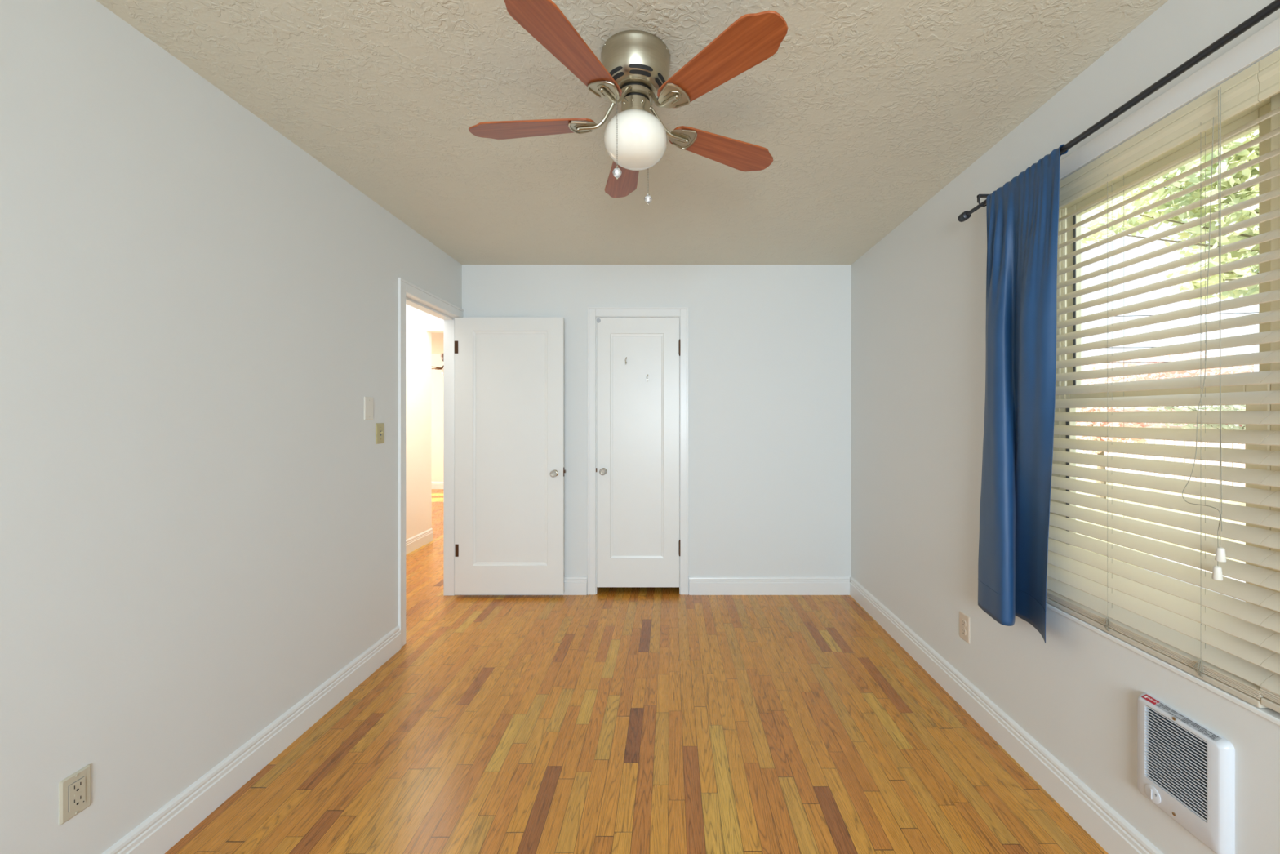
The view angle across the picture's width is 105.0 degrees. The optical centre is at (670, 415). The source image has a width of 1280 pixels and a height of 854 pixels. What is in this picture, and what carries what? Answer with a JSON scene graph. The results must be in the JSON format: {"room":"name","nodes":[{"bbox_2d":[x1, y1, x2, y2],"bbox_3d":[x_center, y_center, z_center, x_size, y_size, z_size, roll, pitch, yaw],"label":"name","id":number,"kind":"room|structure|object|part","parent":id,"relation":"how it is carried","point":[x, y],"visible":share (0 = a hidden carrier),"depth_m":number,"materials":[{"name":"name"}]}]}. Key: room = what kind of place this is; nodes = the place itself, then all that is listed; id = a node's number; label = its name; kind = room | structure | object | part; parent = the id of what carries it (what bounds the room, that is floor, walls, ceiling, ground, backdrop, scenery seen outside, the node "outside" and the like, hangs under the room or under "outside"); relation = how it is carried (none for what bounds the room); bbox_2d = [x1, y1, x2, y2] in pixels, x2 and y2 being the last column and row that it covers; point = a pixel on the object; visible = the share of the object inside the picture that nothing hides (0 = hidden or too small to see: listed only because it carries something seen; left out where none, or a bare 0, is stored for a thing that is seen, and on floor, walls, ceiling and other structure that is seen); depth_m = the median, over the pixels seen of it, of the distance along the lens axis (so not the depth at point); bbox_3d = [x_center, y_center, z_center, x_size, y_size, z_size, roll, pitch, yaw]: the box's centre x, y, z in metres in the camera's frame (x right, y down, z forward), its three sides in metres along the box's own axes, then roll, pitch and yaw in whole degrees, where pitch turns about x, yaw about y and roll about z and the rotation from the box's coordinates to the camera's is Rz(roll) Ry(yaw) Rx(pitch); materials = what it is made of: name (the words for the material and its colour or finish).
{"room":"empty bedroom","nodes":[
{"label":"empty bedroom","id":0,"kind":"room"},
{"bbox_2d":[0,0,462,853],"bbox_3d":[-1.605,0.103,0.650,0.120,2.440,6.201,0,0,0],"label":"wall","id":1,"kind":"structure","parent":0,"point":[199,313],"depth_m":1.49,"materials":[{"name":"white paint"}]},
{"bbox_2d":[58,764,90,825],"bbox_3d":[-1.541,0.982,1.271,0.008,0.111,0.066,0,0,0],"label":"outlet","id":2,"kind":"object","parent":1,"relation":"attached to","point":[74,790],"visible":1,"depth_m":1.26,"materials":[{"name":"beige plastic"}]},
{"bbox_2d":[68,776,85,812],"bbox_3d":[-1.539,0.982,1.271,0.004,0.067,0.034,0,0,0],"label":"receptacle","id":3,"kind":"object","parent":2,"relation":"attached to","point":[77,784],"depth_m":1.27,"materials":[{"name":"beige plastic"}]},
{"bbox_2d":[102,625,400,853],"bbox_3d":[-1.536,1.256,0.239,0.017,0.133,5.079,0,0,0],"label":"baseboard","id":4,"kind":"structure","parent":1,"relation":"attached to","point":[169,824],"depth_m":1.76,"materials":[{"name":"white paint"}]},
{"bbox_2d":[364,396,373,419],"bbox_3d":[-1.541,-0.037,2.506,0.007,0.118,0.073,0,0,0],"label":"blank wall plate","id":5,"kind":"object","parent":1,"relation":"attached to","point":[368,401],"visible":1,"depth_m":2.50,"materials":[{"name":"white plastic"}]},
{"bbox_2d":[375,422,384,444],"bbox_3d":[-1.535,0.095,2.604,0.020,0.109,0.069,0,0,0],"label":"light switch","id":6,"kind":"object","parent":1,"relation":"attached to","point":[380,427],"visible":1,"depth_m":2.60,"materials":[{"name":"beige plastic"}]},
{"bbox_2d":[398,277,463,648],"bbox_3d":[-1.599,0.270,3.265,0.139,2.106,0.972,0,0,0],"label":"trim","id":7,"kind":"structure","parent":1,"relation":"attached to","point":[410,294],"depth_m":3.28,"materials":[{"name":"white paint"}]},
{"bbox_2d":[454,317,565,594],"bbox_3d":[-1.166,0.291,3.541,0.800,2.007,0.099,0,0,0],"label":"door","id":8,"kind":"structure","parent":1,"relation":"in","point":[509,471],"depth_m":3.57,"materials":[{"name":"white paint"}]},
{"bbox_3d":[-0.838,0.418,3.505,0.052,0.052,0.028,0,0,0],"label":"knob","id":9,"kind":"part","parent":8,"relation":"part of","materials":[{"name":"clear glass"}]},
{"bbox_2d":[405,304,431,539],"bbox_3d":[-2.590,0.103,2.745,0.120,2.440,4.890,0,0,0],"label":"wall","id":10,"kind":"structure","parent":0,"point":[418,340],"depth_m":4.90,"materials":[{"name":"white paint"}]},
{"bbox_2d":[405,528,433,554],"bbox_3d":[-2.522,1.256,2.805,0.017,0.133,4.770,0,0,0],"label":"baseboard","id":11,"kind":"structure","parent":10,"relation":"attached to","point":[415,542],"depth_m":4.90,"materials":[{"name":"white paint"}]},
{"bbox_2d":[426,312,443,333],"bbox_3d":[-2.158,-0.997,5.130,0.985,0.240,0.120,0,0,0],"label":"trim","id":12,"kind":"structure","parent":10,"relation":"attached to","point":[434,324],"depth_m":5.07,"materials":[{"name":"white paint"}]},
{"bbox_2d":[431,353,443,481],"bbox_3d":[-3.772,0.103,8.880,5.655,2.440,0.120,0,0,0],"label":"wall","id":13,"kind":"structure","parent":0,"point":[437,376],"depth_m":8.82,"materials":[{"name":"white paint"}]},
{"bbox_2d":[431,481,443,488],"bbox_3d":[-4.135,1.256,8.812,4.930,0.133,0.017,0,0,0],"label":"baseboard","id":14,"kind":"structure","parent":13,"relation":"attached to","point":[435,485],"depth_m":8.80,"materials":[{"name":"white paint"}]},
{"bbox_2d":[96,0,1168,353],"bbox_3d":[-2.555,-1.207,3.210,8.689,0.180,11.820,0,0,0],"label":"ceiling","id":15,"kind":"structure","parent":0,"point":[864,111],"depth_m":1.75,"materials":[{"name":"beige paint"}]},
{"bbox_2d":[431,353,443,375],"bbox_3d":[-3.175,-0.828,7.035,1.030,0.578,1.005,0,0,0],"label":"ceiling fan","id":16,"kind":"object","parent":15,"relation":"hanging from","point":[442,354],"visible":0.22,"depth_m":6.92,"materials":[{"name":"brown metal"}]},
{"bbox_2d":[468,0,787,204],"bbox_3d":[-0.137,-0.896,1.545,1.013,0.442,1.021,0,0,0],"label":"ceiling fan","id":17,"kind":"object","parent":15,"relation":"hanging from","point":[633,73],"visible":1,"depth_m":1.43,"materials":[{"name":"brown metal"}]},
{"bbox_3d":[-0.440,-0.916,1.563,0.412,0.006,0.131,0,10,6],"label":"blade","id":18,"kind":"part","parent":17,"relation":"part of","materials":[{"name":"brown wood"}]},
{"bbox_3d":[-0.254,-0.916,1.226,0.131,0.006,0.412,11,5,26],"label":"blade","id":19,"kind":"part","parent":17,"relation":"part of","materials":[{"name":"brown wood"}]},
{"bbox_3d":[-0.144,-0.833,1.439,0.008,0.239,0.090,0,0,16],"label":"pull chain","id":20,"kind":"part","parent":17,"relation":"part of","materials":[{"name":"silver metal"}]},
{"bbox_3d":[-0.175,-0.916,1.853,0.131,0.006,0.412,-10,2,-11],"label":"blade","id":21,"kind":"part","parent":17,"relation":"part of","materials":[{"name":"brown wood"}]},
{"bbox_3d":[-0.108,-0.851,1.526,0.197,0.144,0.197,0,0,0],"label":"light globe","id":22,"kind":"part","parent":17,"relation":"part of","materials":[{"name":"white glass"}]},
{"bbox_3d":[0.182,-0.916,1.691,0.412,0.006,0.131,0,-10,-29],"label":"blade","id":23,"kind":"part","parent":17,"relation":"part of","materials":[{"name":"brown wood"}]},
{"bbox_3d":[0.120,-0.916,1.282,0.131,0.006,0.412,14,-9,-42],"label":"blade","id":24,"kind":"part","parent":17,"relation":"part of","materials":[{"name":"brown wood"}]},
{"bbox_2d":[164,488,1107,853],"bbox_3d":[-2.631,1.383,3.260,8.239,0.120,11.420,0,0,0],"label":"floor","id":25,"kind":"structure","parent":0,"point":[613,720],"depth_m":1.96,"materials":[{"name":"brown wood"}]},
{"bbox_2d":[462,264,851,594],"bbox_3d":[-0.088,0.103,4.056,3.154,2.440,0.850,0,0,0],"label":"wall","id":26,"kind":"structure","parent":0,"point":[770,345],"depth_m":3.63,"materials":[{"name":"white paint"}]},
{"bbox_2d":[461,576,586,595],"bbox_3d":[-1.081,1.256,3.623,0.928,0.133,0.017,0,0,0],"label":"baseboard","id":27,"kind":"structure","parent":26,"relation":"attached to","point":[573,585],"depth_m":3.61,"materials":[{"name":"white paint"}]},
{"bbox_2d":[587,306,688,595],"bbox_3d":[-0.240,0.262,3.672,0.746,2.122,0.117,0,0,0],"label":"trim","id":28,"kind":"structure","parent":26,"relation":"attached to","point":[593,313],"depth_m":3.62,"materials":[{"name":"white paint"}]},
{"bbox_2d":[595,317,679,586],"bbox_3d":[-0.238,0.274,3.619,0.628,1.998,0.099,0,0,0],"label":"door","id":29,"kind":"structure","parent":26,"relation":"in","point":[637,468],"depth_m":3.64,"materials":[{"name":"white paint"}]},
{"bbox_3d":[-0.496,0.412,3.583,0.052,0.052,0.028,0,0,0],"label":"knob","id":30,"kind":"part","parent":29,"relation":"part of","materials":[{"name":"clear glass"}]},
{"bbox_2d":[688,576,849,595],"bbox_3d":[0.730,1.256,3.623,1.184,0.133,0.017,0,0,0],"label":"baseboard","id":31,"kind":"structure","parent":26,"relation":"attached to","point":[698,585],"depth_m":3.61,"materials":[{"name":"white paint"}]},
{"bbox_2d":[851,0,1279,853],"bbox_3d":[1.414,0.103,0.591,0.150,2.440,6.081,0,0,0],"label":"wall","id":32,"kind":"structure","parent":0,"point":[918,295],"depth_m":2.14,"materials":[{"name":"white paint"}]},
{"bbox_2d":[959,610,969,644],"bbox_3d":[1.335,0.962,2.228,0.008,0.120,0.075,0,0,0],"label":"outlet","id":33,"kind":"object","parent":32,"relation":"attached to","point":[964,620],"visible":1,"depth_m":2.22,"materials":[{"name":"beige plastic"}]},
{"bbox_2d":[961,627,965,635],"bbox_3d":[1.333,0.982,2.228,0.004,0.029,0.033,0,0,0],"label":"receptacle","id":34,"kind":"object","parent":33,"relation":"attached to","point":[963,629],"depth_m":2.23,"materials":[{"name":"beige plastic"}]},
{"bbox_2d":[961,618,965,626],"bbox_3d":[1.333,0.943,2.228,0.004,0.029,0.033,0,0,0],"label":"receptacle","id":35,"kind":"object","parent":33,"relation":"attached to","point":[963,620],"depth_m":2.23,"materials":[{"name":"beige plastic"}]},
{"bbox_2d":[849,576,1163,853],"bbox_3d":[1.331,1.256,0.665,0.017,0.133,5.931,0,0,0],"label":"baseboard","id":36,"kind":"structure","parent":32,"relation":"attached to","point":[1111,831],"depth_m":1.85,"materials":[{"name":"white paint"}]},
{"bbox_2d":[957,0,1279,222],"bbox_3d":[1.282,-0.852,1.105,0.113,0.070,2.010,0,0,0],"label":"curtain rod","id":37,"kind":"object","parent":32,"relation":"attached to","point":[1274,6],"visible":0.75,"depth_m":1.22,"materials":[{"name":"grey metal"}]},
{"bbox_3d":[1.250,-0.847,1.837,0.015,0.015,0.475,0,0,0],"label":"rod","id":38,"kind":"part","parent":37,"relation":"part of","materials":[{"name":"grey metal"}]},
{"bbox_2d":[977,143,1068,643],"bbox_3d":[1.260,-0.047,1.772,0.112,1.635,0.433,0,0,8],"label":"curtain","id":39,"kind":"object","parent":37,"relation":"hanging from","point":[1022,215],"visible":0.99,"depth_m":1.78,"materials":[{"name":"blue fabric"}]},
{"bbox_3d":[1.250,-0.847,0.853,0.019,0.019,1.505,0,0,0],"label":"rod","id":40,"kind":"part","parent":37,"relation":"part of","materials":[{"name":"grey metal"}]},
{"bbox_2d":[1046,17,1279,725],"bbox_3d":[1.403,-0.095,1.133,0.152,1.549,1.555,0,0,0],"label":"trim","id":41,"kind":"structure","parent":32,"relation":"attached to","point":[1266,41],"depth_m":1.27,"materials":[{"name":"white paint"}]},
{"bbox_2d":[1050,92,1279,613],"bbox_3d":[1.446,-0.068,1.134,0.065,1.469,1.408,0,0,0],"label":"window","id":42,"kind":"structure","parent":32,"relation":"in","point":[1273,122],"depth_m":1.30,"materials":[{"name":"beige plastic"}]},
{"bbox_2d":[1046,61,1278,707],"bbox_3d":[1.355,-0.069,1.467,0.078,1.468,0.710,0,0,0],"label":"window blind","id":43,"kind":"object","parent":42,"relation":"attached to","point":[1216,638],"visible":0.84,"depth_m":1.32,"materials":[{"name":"beige plastic"}]},
{"bbox_3d":[1.356,-0.040,1.495,0.056,1.394,0.020,0,0,0],"label":"ladder cord","id":44,"kind":"part","parent":43,"relation":"part of","materials":[{"name":"beige fabric"}]},
{"bbox_3d":[1.361,0.657,1.467,0.050,0.016,0.710,0,0,0],"label":"rail","id":45,"kind":"part","parent":43,"relation":"part of","materials":[{"name":"beige plastic"}]},
{"bbox_3d":[1.323,-0.225,1.222,0.002,1.004,0.092,0,0,0],"label":"tilt cord","id":46,"kind":"part","parent":43,"relation":"part of","materials":[{"name":"beige fabric"}]},
{"bbox_3d":[1.358,-0.050,1.245,0.001,1.395,0.001,0,0,0],"label":"lift cord","id":47,"kind":"part","parent":43,"relation":"part of","materials":[{"name":"beige fabric"}]},
{"bbox_3d":[1.356,-0.040,1.233,0.056,1.394,0.024,0,0,0],"label":"ladder cord","id":48,"kind":"part","parent":43,"relation":"part of","materials":[{"name":"beige fabric"}]},
{"bbox_3d":[1.326,-0.211,1.183,0.002,1.154,0.010,0,0,0],"label":"pull cord","id":49,"kind":"part","parent":43,"relation":"part of","materials":[{"name":"beige fabric"}]},
{"bbox_3d":[1.326,-0.234,1.182,0.002,1.116,0.003,0,0,0],"label":"pull cord","id":50,"kind":"part","parent":43,"relation":"part of","materials":[{"name":"beige fabric"}]},
{"bbox_3d":[1.433,0.271,1.479,0.024,0.705,0.628,0,0,0],"label":"sash","id":51,"kind":"part","parent":42,"relation":"part of","materials":[{"name":"beige plastic"}]},
{"bbox_3d":[1.458,-0.403,1.479,0.022,0.708,0.628,0,0,0],"label":"sash","id":52,"kind":"part","parent":42,"relation":"part of","materials":[{"name":"beige plastic"}]},
{"bbox_2d":[1257,48,1279,713],"bbox_3d":[1.361,-0.073,0.783,0.066,1.460,0.656,0,0,0],"label":"window blind","id":53,"kind":"object","parent":42,"relation":"attached to","point":[1268,75],"visible":1,"depth_m":1.10,"materials":[{"name":"beige plastic"}]},
{"bbox_3d":[1.361,0.646,0.783,0.050,0.016,0.656,0,0,0],"label":"rail","id":54,"kind":"part","parent":53,"relation":"part of","materials":[{"name":"beige plastic"}]},
{"bbox_2d":[1137,693,1235,853],"bbox_3d":[1.323,0.922,1.276,0.032,0.286,0.227,0,0,0],"label":"wall heater","id":55,"kind":"object","parent":32,"relation":"attached to","point":[1185,768],"visible":1,"depth_m":1.25,"materials":[{"name":"white metal"}]},
{"bbox_3d":[1.323,0.782,1.351,0.015,0.007,0.038,0,0,0],"label":"red panel","id":56,"kind":"part","parent":55,"relation":"part of","materials":[{"name":"red plastic"}]},
{"bbox_2d":[1157,702,1217,737],"bbox_3d":[1.323,0.782,1.258,0.012,0.006,0.140,0,0,0],"label":"print","id":57,"kind":"object","parent":55,"relation":"on","point":[1196,728],"depth_m":1.26},
{"label":"outside","id":58,"kind":"structure","parent":0,"visible":0},
{"bbox_2d":[1075,451,1245,568],"bbox_3d":[14.639,2.073,10.000,26.000,0.083,36.000,0,0,0],"label":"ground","id":59,"kind":"structure","parent":58,"point":[1077,464],"depth_m":10.46,"materials":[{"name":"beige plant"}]},
{"bbox_2d":[1075,378,1162,498],"bbox_3d":[9.686,0.614,10.984,2.197,3.026,1.928,0,0,0],"label":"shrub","id":60,"kind":"object","parent":59,"relation":"on","point":[1088,381],"visible":0.2,"depth_m":10.66,"materials":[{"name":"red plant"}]},
{"bbox_2d":[1081,436,1245,487],"bbox_3d":[14.059,1.298,12.495,0.130,1.550,8.390,0,0,0],"label":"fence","id":61,"kind":"object","parent":59,"relation":"on","point":[1237,446],"visible":0.02,"depth_m":13.42,"materials":[{"name":"white wood"}]},
{"bbox_2d":[1081,128,1258,302],"bbox_3d":[7.151,-1.423,5.915,3.810,7.097,2.543,0,0,0],"label":"maple tree","id":62,"kind":"object","parent":59,"relation":"on","point":[1251,153],"visible":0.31,"depth_m":6.03,"materials":[{"name":"green plant"}]},
{"bbox_2d":[1081,351,1258,407],"bbox_3d":[20.225,-0.353,20.013,6.553,4.959,3.250,0,0,0],"label":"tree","id":63,"kind":"object","parent":59,"relation":"on","point":[1174,357],"visible":0.22,"depth_m":19.50,"materials":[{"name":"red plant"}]},
{"bbox_2d":[1100,407,1245,430],"bbox_3d":[18.509,0.898,17.000,4.400,2.350,3.800,0,0,0],"label":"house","id":64,"kind":"structure","parent":59,"relation":"on","point":[1179,426],"depth_m":16.09,"materials":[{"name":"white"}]},
{"bbox_2d":[1118,404,1245,430],"bbox_3d":[15.258,0.544,13.999,5.233,3.167,1.979,0,0,0],"label":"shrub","id":65,"kind":"object","parent":59,"relation":"on","point":[1230,407],"visible":0.15,"depth_m":13.77,"materials":[{"name":"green plant"}]},
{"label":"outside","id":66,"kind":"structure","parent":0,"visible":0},
{"bbox_2d":[1081,311,1258,316],"bbox_3d":[15.983,-3.202,15.000,15.422,0.244,0.021,0,0,7],"label":"power line","id":67,"kind":"object","parent":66,"point":[1251,312],"visible":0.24,"depth_m":14.92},
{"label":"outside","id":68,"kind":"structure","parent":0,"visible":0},
{"bbox_2d":[1111,344,1258,347],"bbox_3d":[15.983,-2.229,15.000,15.422,0.262,0.021,0,0,7],"label":"power line","id":69,"kind":"object","parent":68,"point":[1252,344],"visible":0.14,"depth_m":15.19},
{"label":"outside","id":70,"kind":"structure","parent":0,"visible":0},
{"bbox_2d":[1104,361,1166,363],"bbox_3d":[15.983,-1.781,15.000,15.422,0.286,0.021,0,0,7],"label":"power line","id":71,"kind":"object","parent":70,"point":[1132,362],"visible":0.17,"depth_m":15.18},
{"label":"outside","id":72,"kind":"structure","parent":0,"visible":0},
{"bbox_2d":[1145,555,1245,601],"bbox_3d":[6.599,1.998,5.428,3.200,0.030,2.000,0,0,-40],"label":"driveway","id":73,"kind":"structure","parent":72,"point":[1154,555],"depth_m":6.19,"materials":[{"name":"concrete"}]}
]}

